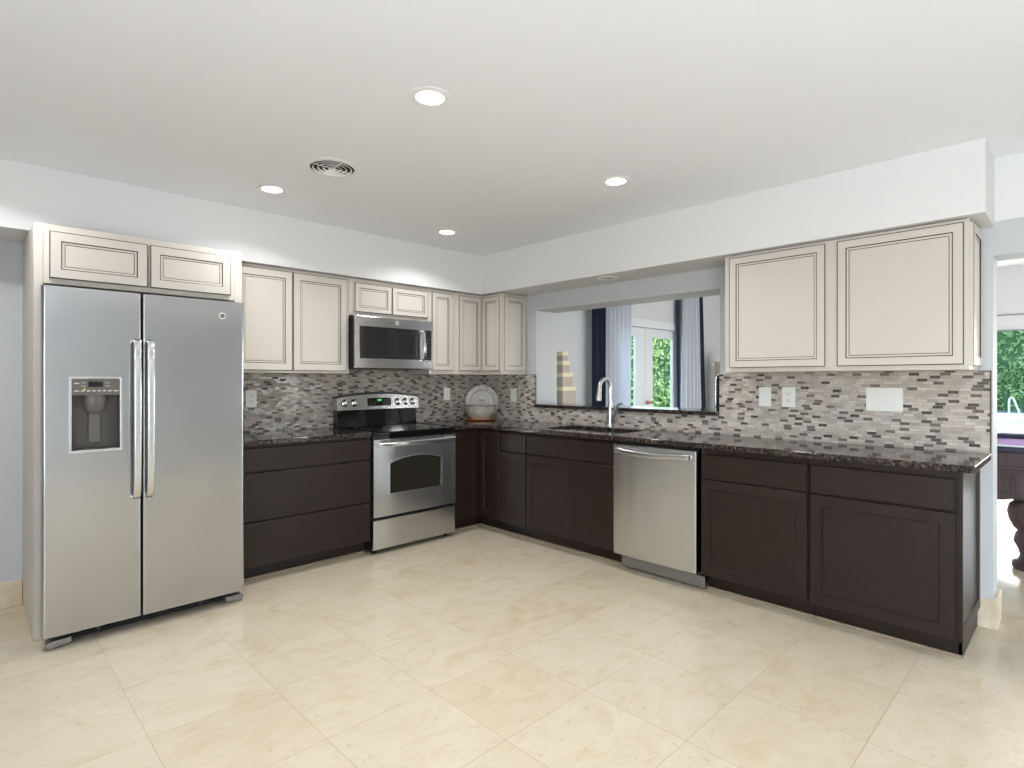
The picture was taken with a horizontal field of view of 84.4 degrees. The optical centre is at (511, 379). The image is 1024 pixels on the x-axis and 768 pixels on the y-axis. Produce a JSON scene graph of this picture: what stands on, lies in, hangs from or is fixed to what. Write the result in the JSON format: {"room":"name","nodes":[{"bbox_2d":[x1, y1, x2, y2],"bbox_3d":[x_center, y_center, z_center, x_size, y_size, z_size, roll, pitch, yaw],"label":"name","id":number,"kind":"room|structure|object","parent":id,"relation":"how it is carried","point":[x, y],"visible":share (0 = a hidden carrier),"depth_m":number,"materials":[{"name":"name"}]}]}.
{"room":"kitchen","nodes":[
{"label":"kitchen","id":0,"kind":"room"},
{"bbox_2d":[0,240,719,603],"bbox_3d":[-0.106,-0.155,6.132,12.200,2.950,0.100,0,0,-44],"label":"wall","id":1,"kind":"structure","parent":0,"point":[574,328],"depth_m":3.32,"materials":[{"name":"grey paint"}]},
{"bbox_2d":[0,579,21,608],"bbox_3d":[-3.579,1.246,2.640,1.950,0.147,0.018,0,0,-44],"label":"baseboard","id":2,"kind":"structure","parent":1,"relation":"attached to","point":[11,591],"depth_m":3.28,"materials":[{"name":"stone"}]},
{"bbox_2d":[242,263,348,373],"bbox_3d":[-1.705,-0.429,4.245,0.874,0.754,0.347,0,0,-44],"label":"upper cabinet","id":3,"kind":"object","parent":1,"relation":"attached to","point":[297,322],"visible":0.76,"depth_m":4.12,"materials":[{"name":"beige paint"}]},
{"bbox_2d":[244,370,484,431],"bbox_3d":[-1.229,0.135,4.952,2.638,0.510,0.008,0,0,-44],"label":"backsplash","id":4,"kind":"structure","parent":1,"relation":"attached to","point":[285,401],"depth_m":4.67,"materials":[{"name":"tile"}]},
{"bbox_2d":[246,390,256,406],"bbox_3d":[-1.954,0.140,4.229,0.078,0.128,0.008,0,0,-44],"label":"outlet","id":5,"kind":"object","parent":4,"relation":"attached to","point":[251,395],"visible":1,"depth_m":4.23,"materials":[{"name":"white plastic"}]},
{"bbox_2d":[444,388,449,399],"bbox_3d":[-0.637,0.137,5.521,0.074,0.122,0.009,0,0,-44],"label":"outlet","id":6,"kind":"object","parent":4,"relation":"attached to","point":[446,390],"visible":1,"depth_m":5.52,"materials":[{"name":"white plastic"}]},
{"bbox_2d":[349,278,428,321],"bbox_3d":[-1.117,-0.660,4.822,0.768,0.291,0.347,0,0,-44],"label":"upper cabinet","id":7,"kind":"object","parent":1,"relation":"attached to","point":[366,297],"visible":0.8,"depth_m":4.67,"materials":[{"name":"beige paint"}]},
{"bbox_2d":[349,315,432,369],"bbox_3d":[-1.077,-0.295,4.763,0.740,0.416,0.472,0,0,-44],"label":"microwave","id":8,"kind":"object","parent":7,"relation":"attached to","point":[375,343],"visible":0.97,"depth_m":4.59,"materials":[{"name":"silver metal"}]},
{"bbox_2d":[408,289,453,374],"bbox_3d":[-0.738,-0.429,5.193,0.288,0.754,0.347,0,0,-44],"label":"upper cabinet","id":9,"kind":"object","parent":1,"relation":"attached to","point":[441,303],"visible":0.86,"depth_m":5.07,"materials":[{"name":"beige paint"}]},
{"bbox_2d":[445,292,525,374],"bbox_3d":[-0.302,-0.429,5.428,0.660,0.754,0.623,0,0,-44],"label":"upper cabinet","id":10,"kind":"object","parent":1,"relation":"attached to","point":[490,330],"visible":0.91,"depth_m":5.29,"materials":[{"name":"beige paint"}]},
{"bbox_2d":[0,138,993,295],"bbox_3d":[-0.862,-0.991,2.477,5.600,0.358,4.056,0,0,-44],"label":"soffit","id":11,"kind":"structure","parent":1,"relation":"attached to","point":[954,182],"depth_m":3.59,"materials":[{"name":"white paint"}]},
{"bbox_2d":[632,318,681,407],"bbox_3d":[1.892,0.232,8.051,2.020,2.177,0.160,0,0,-44],"label":"door","id":12,"kind":"structure","parent":1,"relation":"in","point":[644,331],"depth_m":8.11,"materials":[{"name":"white paint"}]},
{"bbox_2d":[0,0,1023,256],"bbox_3d":[0.766,-1.220,1.032,5.900,0.100,8.400,0,0,-44],"label":"ceiling","id":13,"kind":"structure","parent":0,"point":[693,102],"depth_m":2.33,"materials":[{"name":"white paint"}]},
{"bbox_2d":[256,184,286,193],"bbox_3d":[-1.470,-1.167,3.457,0.176,0.005,0.176,0,0,-44],"label":"recessed light","id":14,"kind":"object","parent":13,"relation":"in","point":[267,188],"visible":1,"depth_m":3.45,"materials":[{"name":"white"}]},
{"bbox_2d":[262,186,281,192],"bbox_3d":[-1.470,-1.167,3.457,0.116,0.003,0.116,0,0,-44],"label":"diffuser","id":15,"kind":"object","parent":14,"relation":"attached to","point":[268,189],"depth_m":3.46,"materials":[{"name":"white plastic"}]},
{"bbox_2d":[304,157,359,177],"bbox_3d":[-0.991,-1.165,3.112,0.296,0.009,0.296,0,0,-44],"label":"ceiling vent","id":16,"kind":"object","parent":13,"relation":"in","point":[323,166],"visible":1,"depth_m":3.10,"materials":[{"name":"white metal"}]},
{"bbox_2d":[408,86,450,107],"bbox_3d":[-0.339,-1.167,2.334,0.176,0.005,0.176,0,0,-44],"label":"recessed light","id":17,"kind":"object","parent":13,"relation":"in","point":[424,96],"visible":1,"depth_m":2.33,"materials":[{"name":"white"}]},
{"bbox_2d":[416,91,443,104],"bbox_3d":[-0.339,-1.167,2.334,0.116,0.003,0.116,0,0,-44],"label":"diffuser","id":18,"kind":"object","parent":17,"relation":"attached to","point":[422,97],"depth_m":2.33,"materials":[{"name":"white plastic"}]},
{"bbox_2d":[436,229,457,234],"bbox_3d":[-0.514,-1.167,4.462,0.176,0.005,0.176,0,0,-44],"label":"recessed light","id":19,"kind":"object","parent":13,"relation":"in","point":[442,231],"visible":1,"depth_m":4.46,"materials":[{"name":"white"}]},
{"bbox_2d":[440,231,453,233],"bbox_3d":[-0.514,-1.167,4.462,0.116,0.003,0.116,0,0,-44],"label":"diffuser","id":20,"kind":"object","parent":19,"relation":"attached to","point":[441,232],"depth_m":4.46,"materials":[{"name":"white plastic"}]},
{"bbox_2d":[601,176,630,186],"bbox_3d":[0.611,-1.167,3.319,0.176,0.005,0.176,0,0,-44],"label":"recessed light","id":21,"kind":"object","parent":13,"relation":"in","point":[613,181],"visible":1,"depth_m":3.31,"materials":[{"name":"white"}]},
{"bbox_2d":[606,178,625,184],"bbox_3d":[0.611,-1.167,3.319,0.116,0.003,0.116,0,0,-44],"label":"diffuser","id":22,"kind":"object","parent":21,"relation":"attached to","point":[609,181],"depth_m":3.32,"materials":[{"name":"white plastic"}]},
{"bbox_2d":[0,499,1023,767],"bbox_3d":[2.872,1.380,3.099,12.200,0.120,8.800,0,0,-44],"label":"floor","id":23,"kind":"structure","parent":0,"point":[479,646],"depth_m":2.47,"materials":[{"name":"tile"}]},
{"bbox_2d":[23,222,241,640],"bbox_3d":[-2.285,0.261,3.430,1.000,2.118,0.696,0,0,-44],"label":"cabinet","id":24,"kind":"object","parent":23,"relation":"on","point":[55,255],"visible":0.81,"depth_m":3.06,"materials":[{"name":"beige paint"}]},
{"bbox_2d":[40,285,243,650],"bbox_3d":[-2.190,0.425,3.306,0.934,1.790,0.893,0,0,-44],"label":"refrigerator","id":25,"kind":"object","parent":23,"relation":"on","point":[142,396],"visible":1,"depth_m":2.96,"materials":[{"name":"grey metal"}]},
{"bbox_2d":[244,437,369,581],"bbox_3d":[-1.609,0.874,4.130,0.937,0.893,0.608,0,0,-44],"label":"base cabinet","id":26,"kind":"object","parent":23,"relation":"on","point":[306,504],"visible":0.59,"depth_m":3.89,"materials":[{"name":"brown wood"}]},
{"bbox_2d":[244,427,371,446],"bbox_3d":[-1.607,0.407,4.126,0.941,0.034,0.638,0,0,-44],"label":"countertop","id":27,"kind":"structure","parent":26,"relation":"on","point":[327,433],"depth_m":4.04,"materials":[{"name":"stone"}]},
{"bbox_2d":[332,392,455,552],"bbox_3d":[-0.960,0.712,4.703,0.796,1.216,0.706,0,0,-44],"label":"range","id":28,"kind":"object","parent":23,"relation":"on","point":[412,464],"visible":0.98,"depth_m":4.55,"materials":[{"name":"silver metal"}]},
{"bbox_2d":[343,423,454,435],"bbox_3d":[-0.968,0.409,4.713,0.784,0.030,0.593,0,0,-44],"label":"cooktop","id":29,"kind":"object","parent":28,"relation":"in","point":[377,429],"depth_m":4.65,"materials":[{"name":"black glass"}]},
{"bbox_2d":[453,428,507,532],"bbox_3d":[-0.298,0.874,5.244,0.898,0.893,0.878,0,0,-44],"label":"base cabinet","id":30,"kind":"object","parent":23,"relation":"on","point":[477,450],"visible":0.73,"depth_m":4.91,"materials":[{"name":"brown wood"}]},
{"bbox_2d":[416,418,991,473],"bbox_3d":[0.805,0.407,4.114,0.902,0.034,4.036,0,0,-44],"label":"countertop","id":31,"kind":"structure","parent":30,"relation":"on","point":[930,459],"depth_m":3.41,"materials":[{"name":"stone"}]},
{"bbox_2d":[465,417,495,420],"bbox_3d":[-0.309,0.381,5.495,0.300,0.018,0.300,0,0,-44],"label":"serving tray","id":32,"kind":"object","parent":31,"relation":"on","point":[490,418],"visible":0.77,"depth_m":5.38,"materials":[{"name":"brown wood"}]},
{"bbox_2d":[464,404,496,418],"bbox_3d":[-0.309,0.312,5.495,0.318,0.134,0.318,0,0,-44],"label":"bowl","id":33,"kind":"object","parent":32,"relation":"on","point":[478,411],"visible":0.98,"depth_m":5.39,"materials":[{"name":"ceramic"}]},
{"bbox_2d":[465,385,498,413],"bbox_3d":[-0.303,0.220,5.688,0.336,0.334,0.061,0,0,1],"label":"platter","id":34,"kind":"object","parent":31,"relation":"on","point":[481,394],"visible":0.72,"depth_m":5.70,"materials":[{"name":"ceramic"}]},
{"bbox_2d":[570,429,621,433],"bbox_3d":[0.646,0.524,4.474,0.430,0.198,0.760,0,0,-44],"label":"sink","id":35,"kind":"object","parent":31,"relation":"in","point":[570,429],"visible":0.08,"depth_m":4.69,"materials":[{"name":"silver metal"}]},
{"bbox_2d":[596,377,622,426],"bbox_3d":[0.792,0.184,4.576,0.215,0.410,0.164,0,0,-44],"label":"faucet","id":36,"kind":"object","parent":31,"relation":"on","point":[611,413],"visible":1,"depth_m":4.63,"materials":[{"name":"silver metal"}]},
{"bbox_2d":[500,430,533,539],"bbox_3d":[0.214,0.874,4.912,0.608,0.893,0.310,0,0,-44],"label":"base cabinet","id":37,"kind":"object","parent":23,"relation":"on","point":[513,454],"visible":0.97,"depth_m":4.70,"materials":[{"name":"brown wood"}]},
{"bbox_2d":[526,433,621,564],"bbox_3d":[0.631,0.874,4.487,0.608,0.893,0.874,0,0,-44],"label":"base cabinet","id":38,"kind":"object","parent":23,"relation":"on","point":[570,480],"visible":0.77,"depth_m":4.25,"materials":[{"name":"brown wood"}]},
{"bbox_2d":[614,441,707,587],"bbox_3d":[1.128,0.868,3.904,0.680,0.872,0.638,0,0,-44],"label":"dishwasher","id":39,"kind":"object","parent":23,"relation":"on","point":[657,488],"visible":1,"depth_m":3.67,"materials":[{"name":"silver metal"}]},
{"bbox_2d":[713,361,719,375],"bbox_3d":[3.461,0.505,9.115,0.370,1.630,0.280,0,0,-44],"label":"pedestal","id":40,"kind":"object","parent":23,"relation":"on","point":[717,363],"visible":0.16,"depth_m":9.05,"materials":[{"name":"beige"}]},
{"bbox_2d":[714,372,719,408],"bbox_3d":[1.769,0.610,4.693,0.441,1.421,0.400,0,0,-44],"label":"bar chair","id":41,"kind":"object","parent":23,"relation":"on","point":[716,381],"visible":0.08,"depth_m":4.94,"materials":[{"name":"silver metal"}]},
{"bbox_2d":[701,449,814,617],"bbox_3d":[1.603,0.874,3.497,0.608,0.893,0.622,0,0,-44],"label":"base cabinet","id":42,"kind":"object","parent":23,"relation":"on","point":[755,508],"visible":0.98,"depth_m":3.27,"materials":[{"name":"brown wood"}]},
{"bbox_2d":[810,459,979,658],"bbox_3d":[2.055,0.874,3.038,0.610,0.893,0.659,0,0,-44],"label":"base cabinet","id":43,"kind":"object","parent":23,"relation":"on","point":[895,551],"visible":0.96,"depth_m":2.81,"materials":[{"name":"brown wood"}]},
{"bbox_2d":[997,432,1023,571],"bbox_3d":[4.725,0.890,3.601,1.450,0.860,2.920,0,0,-44],"label":"pool table","id":44,"kind":"object","parent":23,"relation":"on","point":[1010,445],"visible":0.45,"depth_m":3.92,"materials":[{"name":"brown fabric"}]},
{"bbox_2d":[997,433,1023,438],"bbox_3d":[4.725,0.484,3.601,1.170,0.036,2.640,0,0,-44],"label":"cushion","id":45,"kind":"object","parent":44,"relation":"on","point":[999,435],"depth_m":4.85,"materials":[{"name":"grey fabric"}]},
{"bbox_3d":[0.626,0.945,6.528,0.400,0.750,0.300,0,0,-44],"label":"side table","id":46,"kind":"object","parent":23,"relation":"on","visible":0},
{"bbox_2d":[557,387,575,403],"bbox_3d":[0.616,0.323,6.503,0.240,0.491,0.120,0,0,-44],"label":"storage box","id":47,"kind":"object","parent":46,"relation":"on","point":[564,394],"visible":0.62,"depth_m":6.44,"materials":[{"name":"beige"}]},
{"bbox_2d":[557,373,572,386],"bbox_3d":[0.598,-0.003,6.482,0.185,0.158,0.115,0,0,-44],"label":"storage box","id":48,"kind":"object","parent":47,"relation":"on","point":[563,379],"visible":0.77,"depth_m":6.43,"materials":[{"name":"beige"}]},
{"bbox_2d":[557,361,569,372],"bbox_3d":[0.580,-0.150,6.461,0.130,0.134,0.110,0,0,-44],"label":"storage box","id":49,"kind":"object","parent":48,"relation":"on","point":[562,366],"visible":0.81,"depth_m":6.42,"materials":[{"name":"beige"}]},
{"bbox_2d":[557,352,567,360],"bbox_3d":[0.569,-0.270,6.447,0.095,0.104,0.105,0,0,-44],"label":"storage box","id":50,"kind":"object","parent":49,"relation":"on","point":[561,356],"visible":0.8,"depth_m":6.41,"materials":[{"name":"beige"}]},
{"bbox_2d":[498,217,1023,598],"bbox_3d":[2.764,-0.105,2.994,0.300,2.850,8.400,0,0,-44],"label":"wall partition","id":51,"kind":"structure","parent":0,"point":[1005,240],"depth_m":4.10,"materials":[{"name":"grey paint"}]},
{"bbox_2d":[526,374,535,403],"bbox_3d":[0.183,0.092,5.401,0.012,0.290,0.128,0,0,-44],"label":"trim","id":52,"kind":"structure","parent":51,"relation":"attached to","point":[526,374],"depth_m":5.35,"materials":[{"name":"grey plastic"}]},
{"bbox_2d":[597,276,617,280],"bbox_3d":[0.759,-0.806,4.487,0.170,0.009,0.170,0,0,-44],"label":"recessed light","id":53,"kind":"object","parent":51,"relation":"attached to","point":[605,278],"visible":1,"depth_m":4.47,"materials":[{"name":"white"}]},
{"bbox_2d":[534,403,718,415],"bbox_3d":[0.969,0.242,4.819,0.365,0.029,1.813,0,0,-44],"label":"ledge","id":54,"kind":"object","parent":51,"relation":"on","point":[670,410],"visible":0.73,"depth_m":4.58,"materials":[{"name":"stone"}]},
{"bbox_2d":[485,370,989,452],"bbox_3d":[1.127,0.169,4.441,0.008,0.440,4.038,0,0,-44],"label":"backsplash","id":55,"kind":"structure","parent":51,"relation":"attached to","point":[943,410],"depth_m":3.56,"materials":[{"name":"tile"}]},
{"bbox_2d":[511,387,515,401],"bbox_3d":[0.013,0.143,5.561,0.011,0.141,0.078,0,0,-44],"label":"outlet","id":56,"kind":"object","parent":55,"relation":"attached to","point":[513,391],"visible":1,"depth_m":5.56,"materials":[{"name":"white plastic"}]},
{"bbox_2d":[759,387,770,405],"bbox_3d":[1.716,0.113,3.828,0.009,0.130,0.080,0,0,-44],"label":"light switch","id":57,"kind":"object","parent":55,"relation":"attached to","point":[764,392],"visible":1,"depth_m":3.83,"materials":[{"name":"white plastic"}]},
{"bbox_2d":[782,387,794,406],"bbox_3d":[1.823,0.113,3.720,0.008,0.132,0.084,0,0,-44],"label":"outlet","id":58,"kind":"object","parent":55,"relation":"attached to","point":[788,393],"visible":1,"depth_m":3.72,"materials":[{"name":"white plastic"}]},
{"bbox_2d":[866,388,902,411],"bbox_3d":[2.199,0.115,3.336,0.009,0.138,0.186,0,0,-44],"label":"light switch","id":59,"kind":"object","parent":55,"relation":"attached to","point":[877,399],"visible":1,"depth_m":3.33,"materials":[{"name":"white plastic"}]},
{"bbox_2d":[725,218,981,372],"bbox_3d":[1.952,-0.429,3.356,0.347,0.754,1.271,0,0,-44],"label":"upper cabinet","id":60,"kind":"object","parent":51,"relation":"attached to","point":[906,299],"visible":1,"depth_m":3.13,"materials":[{"name":"beige paint"}]},
{"bbox_2d":[977,588,1001,629],"bbox_3d":[2.192,1.241,3.505,0.236,0.158,1.268,0,0,-44],"label":"baseboard","id":61,"kind":"structure","parent":51,"relation":"attached to","point":[989,615],"depth_m":3.00,"materials":[{"name":"tile"}]},
{"bbox_2d":[990,370,991,452],"bbox_3d":[2.543,0.169,2.997,0.012,0.439,0.006,0,0,-44],"label":"trim","id":62,"kind":"structure","parent":51,"relation":"attached to","point":[990,370],"depth_m":2.99,"materials":[{"name":"white paint"}]},
{"bbox_2d":[994,153,1023,221],"bbox_3d":[3.971,-1.004,1.546,0.006,0.332,4.044,0,0,-44],"label":"trim","id":63,"kind":"structure","parent":51,"relation":"attached to","point":[1008,170],"depth_m":2.94,"materials":[{"name":"white paint"}]},
{"bbox_2d":[997,258,1023,266],"bbox_3d":[4.977,-1.580,5.165,5.900,0.100,8.400,0,0,-44],"label":"ceiling","id":64,"kind":"structure","parent":0,"point":[1013,261],"depth_m":7.35,"materials":[{"name":"white paint"}]},
{"bbox_2d":[592,308,605,404],"bbox_3d":[1.090,-0.090,7.070,0.240,2.780,0.060,0,0,-44],"label":"curtain","id":65,"kind":"object","parent":64,"relation":"hanging from","point":[598,315],"visible":0.37,"depth_m":7.06,"materials":[{"name":"blue fabric"}]},
{"bbox_2d":[606,305,631,405],"bbox_3d":[1.406,-0.090,7.394,0.555,2.780,0.054,0,0,-44],"label":"curtain","id":66,"kind":"object","parent":64,"relation":"hanging from","point":[619,318],"visible":0.36,"depth_m":7.36,"materials":[{"name":"white fabric"}]},
{"bbox_2d":[676,299,679,407],"bbox_3d":[2.516,-0.090,8.568,0.095,2.780,0.024,0,0,-44],"label":"curtain","id":67,"kind":"object","parent":64,"relation":"hanging from","point":[677,301],"visible":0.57,"depth_m":8.58,"materials":[{"name":"blue fabric"}]},
{"bbox_2d":[681,297,700,407],"bbox_3d":[2.781,-0.090,8.730,0.640,2.780,0.064,0,0,-44],"label":"curtain","id":68,"kind":"object","parent":64,"relation":"hanging from","point":[690,347],"visible":0.54,"depth_m":8.70,"materials":[{"name":"white fabric"}]},
{"bbox_2d":[699,297,705,408],"bbox_3d":[3.020,-0.090,8.965,0.290,2.780,0.048,0,0,-44],"label":"curtain","id":69,"kind":"object","parent":64,"relation":"hanging from","point":[702,363],"visible":0.5,"depth_m":8.95,"materials":[{"name":"blue fabric"}]},
{"bbox_2d":[997,264,1023,331],"bbox_3d":[7.310,-1.092,6.895,0.023,0.874,3.960,0,0,-44],"label":"window shade","id":70,"kind":"object","parent":64,"relation":"hanging from","point":[1010,279],"visible":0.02,"depth_m":7.55,"materials":[{"name":"white fabric"}]},
{"label":"outside","id":71,"kind":"structure","parent":0,"visible":0},
{"bbox_3d":[4.761,1.415,20.731,52.000,0.090,13.880,0,0,-44],"label":"lawn","id":72,"kind":"structure","parent":71,"visible":0},
{"bbox_2d":[631,336,669,406],"bbox_3d":[4.981,-2.665,25.465,18.435,8.299,4.043,0,0,-44],"label":"hedge","id":73,"kind":"object","parent":72,"relation":"on","point":[661,347],"visible":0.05,"depth_m":25.13,"materials":[{"name":"green plant"}]},
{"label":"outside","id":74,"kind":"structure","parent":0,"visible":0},
{"bbox_2d":[997,410,1023,412],"bbox_3d":[33.881,1.415,18.473,53.600,0.090,30.100,0,0,-44],"label":"terrace","id":75,"kind":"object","parent":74,"point":[1003,411],"depth_m":24.55,"materials":[{"name":"stone"}]},
{"bbox_2d":[997,330,1023,410],"bbox_3d":[23.958,-2.691,26.158,4.438,8.324,12.391,0,0,-44],"label":"hedge","id":76,"kind":"object","parent":75,"relation":"on","point":[1010,344],"visible":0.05,"depth_m":25.46,"materials":[{"name":"green plant"}]},
{"bbox_2d":[997,414,1023,432],"bbox_3d":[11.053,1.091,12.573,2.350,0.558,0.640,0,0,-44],"label":"sun lounger","id":77,"kind":"object","parent":75,"relation":"on","point":[1005,422],"visible":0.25,"depth_m":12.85,"materials":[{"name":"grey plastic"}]},
{"bbox_2d":[997,423,1023,432],"bbox_3d":[11.053,1.050,12.573,2.350,0.080,0.640,0,0,-44],"label":"cushion","id":78,"kind":"object","parent":77,"relation":"on","point":[1001,427],"depth_m":12.00,"materials":[{"name":"white fabric"}]},
{"bbox_2d":[997,412,1023,414],"bbox_3d":[17.002,1.335,20.752,6.300,0.070,15.800,0,0,-44],"label":"swimming pool","id":79,"kind":"object","parent":75,"relation":"on","point":[997,412],"visible":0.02,"depth_m":22.18,"materials":[{"name":"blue liquid"}]},
{"bbox_2d":[1008,397,1020,414],"bbox_3d":[15.282,0.943,17.151,0.054,0.855,0.324,0,0,-44],"label":"pool handrail","id":80,"kind":"object","parent":75,"relation":"on","point":[1010,398],"visible":0.67,"depth_m":17.17,"materials":[{"name":"white metal"}]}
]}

